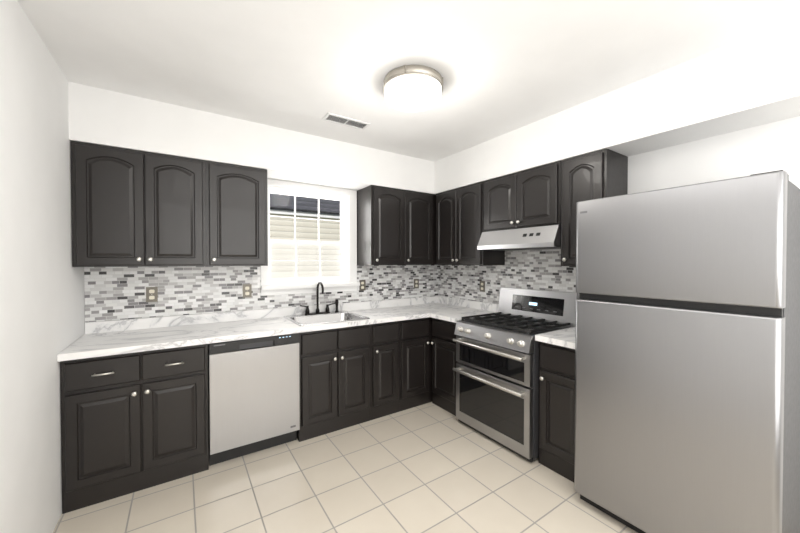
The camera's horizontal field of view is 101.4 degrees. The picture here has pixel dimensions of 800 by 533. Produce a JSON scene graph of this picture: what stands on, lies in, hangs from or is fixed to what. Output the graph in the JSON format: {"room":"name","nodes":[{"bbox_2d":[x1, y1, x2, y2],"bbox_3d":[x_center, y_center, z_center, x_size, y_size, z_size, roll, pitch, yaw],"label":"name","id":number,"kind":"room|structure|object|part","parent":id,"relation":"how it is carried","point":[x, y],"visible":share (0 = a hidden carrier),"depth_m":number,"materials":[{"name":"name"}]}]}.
{"room":"kitchen","nodes":[
{"label":"kitchen","id":0,"kind":"room"},
{"bbox_2d":[0,0,84,532],"bbox_3d":[-1.104,0.148,0.479,0.150,2.553,4.750,-1,1,-34],"label":"wall","id":1,"kind":"structure","parent":0,"point":[42,313],"depth_m":1.53,"materials":[{"name":"paint"}]},
{"bbox_2d":[84,244,431,322],"bbox_3d":[-0.940,0.109,3.322,3.275,2.553,0.200,-1,1,-34],"label":"wall","id":2,"kind":"structure","parent":0,"point":[284,284],"depth_m":3.21,"materials":[{"name":"paint"}]},
{"bbox_2d":[71,141,205,266],"bbox_3d":[-1.838,-0.398,2.373,0.728,0.793,0.366,-1,1,-34],"label":"upper cabinet","id":3,"kind":"object","parent":2,"relation":"attached to","point":[133,208],"visible":1,"depth_m":2.22,"materials":[{"name":"black wood"}]},
{"bbox_2d":[205,161,267,265],"bbox_3d":[-1.352,-0.402,2.697,0.438,0.793,0.366,-1,1,-34],"label":"upper cabinet","id":4,"kind":"object","parent":2,"relation":"attached to","point":[236,218],"visible":0.98,"depth_m":2.56,"materials":[{"name":"black wood"}]},
{"bbox_2d":[84,265,435,321],"bbox_3d":[-0.882,0.186,3.237,3.272,0.398,0.007,-1,1,-34],"label":"tile backsplash","id":5,"kind":"structure","parent":2,"relation":"attached to","point":[115,293],"depth_m":2.74,"materials":[{"name":"tile"}]},
{"bbox_2d":[146,287,157,301],"bbox_3d":[-1.921,0.217,2.535,0.072,0.116,0.006,-1,1,-34],"label":"electrical outlet","id":6,"kind":"object","parent":5,"relation":"attached to","point":[151,294],"visible":1,"depth_m":2.53,"materials":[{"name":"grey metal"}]},
{"bbox_2d":[243,284,251,297],"bbox_3d":[-1.358,0.216,2.910,0.072,0.116,0.006,-1,1,-34],"label":"electrical outlet","id":7,"kind":"object","parent":5,"relation":"attached to","point":[247,290],"visible":1,"depth_m":2.91,"materials":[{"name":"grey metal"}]},
{"bbox_2d":[359,280,365,290],"bbox_3d":[-0.406,0.203,3.545,0.072,0.116,0.006,-1,1,-34],"label":"electrical outlet","id":8,"kind":"object","parent":5,"relation":"attached to","point":[362,286],"visible":1,"depth_m":3.54,"materials":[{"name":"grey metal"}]},
{"bbox_2d":[414,279,418,288],"bbox_3d":[0.197,0.207,3.947,0.072,0.116,0.006,-1,1,-34],"label":"electrical outlet","id":9,"kind":"object","parent":5,"relation":"attached to","point":[416,283],"visible":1,"depth_m":3.94,"materials":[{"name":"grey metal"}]},
{"bbox_2d":[261,178,359,295],"bbox_3d":[-0.888,-0.273,3.285,0.974,1.069,0.210,-1,1,-34],"label":"window","id":10,"kind":"structure","parent":2,"relation":"in","point":[347,198],"depth_m":3.33,"materials":[{"name":"white paint"}]},
{"bbox_3d":[-0.932,-0.294,3.313,0.729,0.824,0.039,-1,1,-34],"label":"glass","id":11,"kind":"part","parent":10,"relation":"part of","materials":[{"name":"glass"}]},
{"bbox_2d":[271,242,341,278],"bbox_3d":[-0.956,-0.055,3.352,0.779,0.395,0.002,-1,1,-34],"label":"screen","id":12,"kind":"object","parent":10,"relation":"attached to","point":[306,261],"depth_m":3.35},
{"bbox_2d":[357,185,432,264],"bbox_3d":[-0.032,-0.414,3.576,0.792,0.793,0.366,-1,1,-34],"label":"upper cabinet","id":13,"kind":"object","parent":2,"relation":"attached to","point":[394,226],"visible":1,"depth_m":3.41,"materials":[{"name":"black wood"}]},
{"bbox_2d":[53,402,637,532],"bbox_3d":[0.321,1.472,1.447,3.575,0.120,4.750,-1,1,-34],"label":"floor","id":14,"kind":"structure","parent":0,"point":[430,467],"depth_m":2.02,"materials":[{"name":"tile"}]},
{"bbox_2d":[60,344,208,513],"bbox_3d":[-1.766,0.960,2.274,0.719,0.880,0.636,-1,1,-34],"label":"base cabinet","id":15,"kind":"object","parent":14,"relation":"on","point":[134,422],"visible":1,"depth_m":2.01,"materials":[{"name":"black wood"}]},
{"bbox_2d":[208,333,299,465],"bbox_3d":[-1.207,0.958,2.644,0.609,0.874,0.610,-1,1,-34],"label":"dishwasher","id":16,"kind":"object","parent":14,"relation":"on","point":[253,395],"visible":0.98,"depth_m":2.38,"materials":[{"name":"grey paint"}]},
{"bbox_2d":[297,324,370,441],"bbox_3d":[-0.681,0.950,2.998,0.644,0.880,0.634,-1,1,-34],"label":"base cabinet","id":17,"kind":"object","parent":14,"relation":"on","point":[335,379],"visible":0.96,"depth_m":2.74,"materials":[{"name":"black wood"}]},
{"bbox_2d":[371,321,398,419],"bbox_3d":[-0.284,0.947,3.263,0.309,0.880,0.634,-1,1,-34],"label":"base cabinet","id":18,"kind":"object","parent":14,"relation":"on","point":[384,369],"visible":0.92,"depth_m":3.02,"materials":[{"name":"black wood"}]},
{"bbox_2d":[399,317,431,411],"bbox_3d":[0.249,0.942,3.618,0.970,0.880,0.634,-1,1,-34],"label":"base cabinet","id":19,"kind":"object","parent":14,"relation":"on","point":[415,363],"visible":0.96,"depth_m":3.21,"materials":[{"name":"black wood"}]},
{"bbox_2d":[57,282,472,361],"bbox_3d":[-0.699,0.391,2.963,3.269,0.489,0.664,-1,1,-34],"label":"countertop","id":20,"kind":"structure","parent":19,"relation":"on","point":[105,338],"depth_m":2.60,"materials":[{"name":"stone"}]},
{"bbox_2d":[299,282,338,315],"bbox_3d":[-0.748,0.303,3.143,0.397,0.317,0.180,-1,1,-34],"label":"faucet","id":21,"kind":"object","parent":20,"relation":"on","point":[327,312],"depth_m":3.18,"materials":[{"name":"black metal"}]},
{"bbox_2d":[283,310,369,343],"bbox_3d":[-0.680,0.549,3.005,0.636,0.172,0.560,-1,1,-34],"label":"sink basin","id":22,"kind":"object","parent":20,"relation":"in","point":[302,318],"depth_m":3.12,"materials":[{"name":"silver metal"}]},
{"bbox_2d":[431,318,457,415],"bbox_3d":[0.667,0.946,3.293,0.634,0.880,0.424,-1,1,-34],"label":"base cabinet","id":23,"kind":"object","parent":14,"relation":"on","point":[444,361],"visible":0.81,"depth_m":3.15,"materials":[{"name":"black wood"}]},
{"bbox_2d":[429,301,498,322],"bbox_3d":[0.673,0.446,3.258,0.659,0.119,0.369,-1,1,-34],"label":"countertop","id":24,"kind":"structure","parent":23,"relation":"on","point":[447,311],"depth_m":3.45,"materials":[{"name":"stone"}]},
{"bbox_2d":[453,287,578,462],"bbox_3d":[0.945,0.803,2.760,0.710,1.182,0.752,-1,1,-34],"label":"gas range","id":25,"kind":"object","parent":14,"relation":"on","point":[496,369],"visible":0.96,"depth_m":2.59,"materials":[{"name":"grey paint"}]},
{"bbox_2d":[538,341,574,481],"bbox_3d":[1.303,0.959,2.340,0.634,0.880,0.332,-1,1,-34],"label":"base cabinet","id":26,"kind":"object","parent":14,"relation":"on","point":[556,408],"visible":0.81,"depth_m":2.20,"materials":[{"name":"black wood"}]},
{"bbox_2d":[535,327,574,348],"bbox_3d":[1.304,0.459,2.333,0.635,0.119,0.333,-1,1,-34],"label":"countertop","id":27,"kind":"structure","parent":26,"relation":"on","point":[564,337],"depth_m":2.25,"materials":[{"name":"stone"}]},
{"bbox_2d":[574,170,799,532],"bbox_3d":[1.560,0.510,1.809,0.739,1.792,0.805,-1,1,-34],"label":"refrigerator","id":28,"kind":"object","parent":14,"relation":"on","point":[687,372],"visible":1,"depth_m":1.50,"materials":[{"name":"grey paint"}]},
{"bbox_2d":[17,0,799,161],"bbox_3d":[0.321,-1.201,1.410,3.575,0.120,4.750,-1,1,-34],"label":"ceiling","id":29,"kind":"structure","parent":0,"point":[501,67],"depth_m":1.75,"materials":[{"name":"paint"}]},
{"bbox_2d":[68,82,435,194],"bbox_3d":[-0.792,-0.985,3.084,3.275,0.358,0.335,-1,1,-34],"label":"soffit","id":30,"kind":"structure","parent":29,"relation":"attached to","point":[99,116],"depth_m":2.55,"materials":[{"name":"paint"}]},
{"bbox_2d":[322,112,370,129],"bbox_3d":[-0.425,-1.153,2.608,0.360,0.008,0.140,-1,1,-34],"label":"ceiling vent","id":31,"kind":"object","parent":29,"relation":"in","point":[343,120],"visible":1,"depth_m":2.60,"materials":[{"name":"white metal"}]},
{"bbox_2d":[383,65,442,111],"bbox_3d":[0.081,-1.094,2.040,0.374,0.111,0.374,-1,1,-34],"label":"flush-mount ceiling light","id":32,"kind":"object","parent":29,"relation":"attached to","point":[411,88],"visible":1,"depth_m":1.94,"materials":[{"name":"white glass"}]},
{"bbox_2d":[434,17,799,193],"bbox_3d":[1.651,-0.971,2.068,0.335,0.358,4.065,-1,1,-34],"label":"soffit","id":33,"kind":"structure","parent":29,"relation":"attached to","point":[750,81],"depth_m":1.94,"materials":[{"name":"paint"}]},
{"bbox_2d":[448,116,799,303],"bbox_3d":[1.746,0.122,2.378,0.150,2.553,4.750,-1,1,-34],"label":"wall","id":34,"kind":"structure","parent":0,"point":[770,147],"depth_m":1.96,"materials":[{"name":"paint"}]},
{"bbox_2d":[433,194,435,264],"bbox_3d":[0.425,-0.419,3.910,0.336,0.793,0.317,-1,1,-34],"label":"strip","id":35,"kind":"object","parent":34,"relation":"attached to","point":[434,229],"visible":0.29,"depth_m":3.70,"materials":[{"name":"black wood"}]},
{"bbox_2d":[436,181,504,264],"bbox_3d":[0.706,-0.412,3.462,0.366,0.793,0.695,-1,1,-34],"label":"upper cabinet","id":36,"kind":"object","parent":34,"relation":"attached to","point":[459,220],"visible":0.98,"depth_m":3.30,"materials":[{"name":"black wood"}]},
{"bbox_2d":[436,249,575,303],"bbox_3d":[1.075,0.257,3.245,0.007,0.820,2.100,-1,1,-34],"label":"tile backsplash","id":37,"kind":"structure","parent":34,"relation":"attached to","point":[526,269],"depth_m":3.23,"materials":[{"name":"tile"}]},
{"bbox_2d":[480,281,484,291],"bbox_3d":[0.884,0.213,3.518,0.006,0.116,0.072,-1,1,-34],"label":"electrical outlet","id":38,"kind":"object","parent":37,"relation":"attached to","point":[482,286],"visible":1,"depth_m":3.51,"materials":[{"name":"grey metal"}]},
{"bbox_2d":[484,161,560,231],"bbox_3d":[1.111,-0.562,2.852,0.366,0.477,0.755,-1,1,-34],"label":"upper cabinet","id":39,"kind":"object","parent":34,"relation":"attached to","point":[529,198],"visible":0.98,"depth_m":2.70,"materials":[{"name":"black wood"}]},
{"bbox_2d":[477,225,560,250],"bbox_3d":[1.096,-0.235,2.847,0.402,0.170,0.754,-1,1,-34],"label":"under-cabinet range hood","id":40,"kind":"object","parent":39,"relation":"attached to","point":[540,238],"visible":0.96,"depth_m":2.69,"materials":[{"name":"silver metal"}]},
{"bbox_2d":[561,148,627,265],"bbox_3d":[1.410,-0.398,2.405,0.366,0.793,0.315,-1,1,-34],"label":"upper cabinet","id":41,"kind":"object","parent":34,"relation":"attached to","point":[603,173],"visible":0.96,"depth_m":2.33,"materials":[{"name":"black wood"}]},
{"bbox_3d":[-1.484,2.416,4.823,12.000,0.100,2.750,-1,1,-34],"label":"ground","id":42,"kind":"structure","parent":0,"visible":0},
{"bbox_2d":[270,209,340,278],"bbox_3d":[-2.288,0.665,6.006,12.000,3.368,0.250,-1,1,-34],"label":"neighbor house","id":43,"kind":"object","parent":42,"relation":"on","point":[283,228],"depth_m":6.21,"materials":[{"name":"beige"}]},
{"bbox_2d":[270,193,339,214],"bbox_3d":[-3.442,-2.179,7.699,12.000,2.271,4.488,-1,1,-34],"label":"neighbor roof","id":44,"kind":"structure","parent":43,"relation":"on","point":[286,202],"depth_m":6.45,"materials":[{"name":"grey"}]}
]}

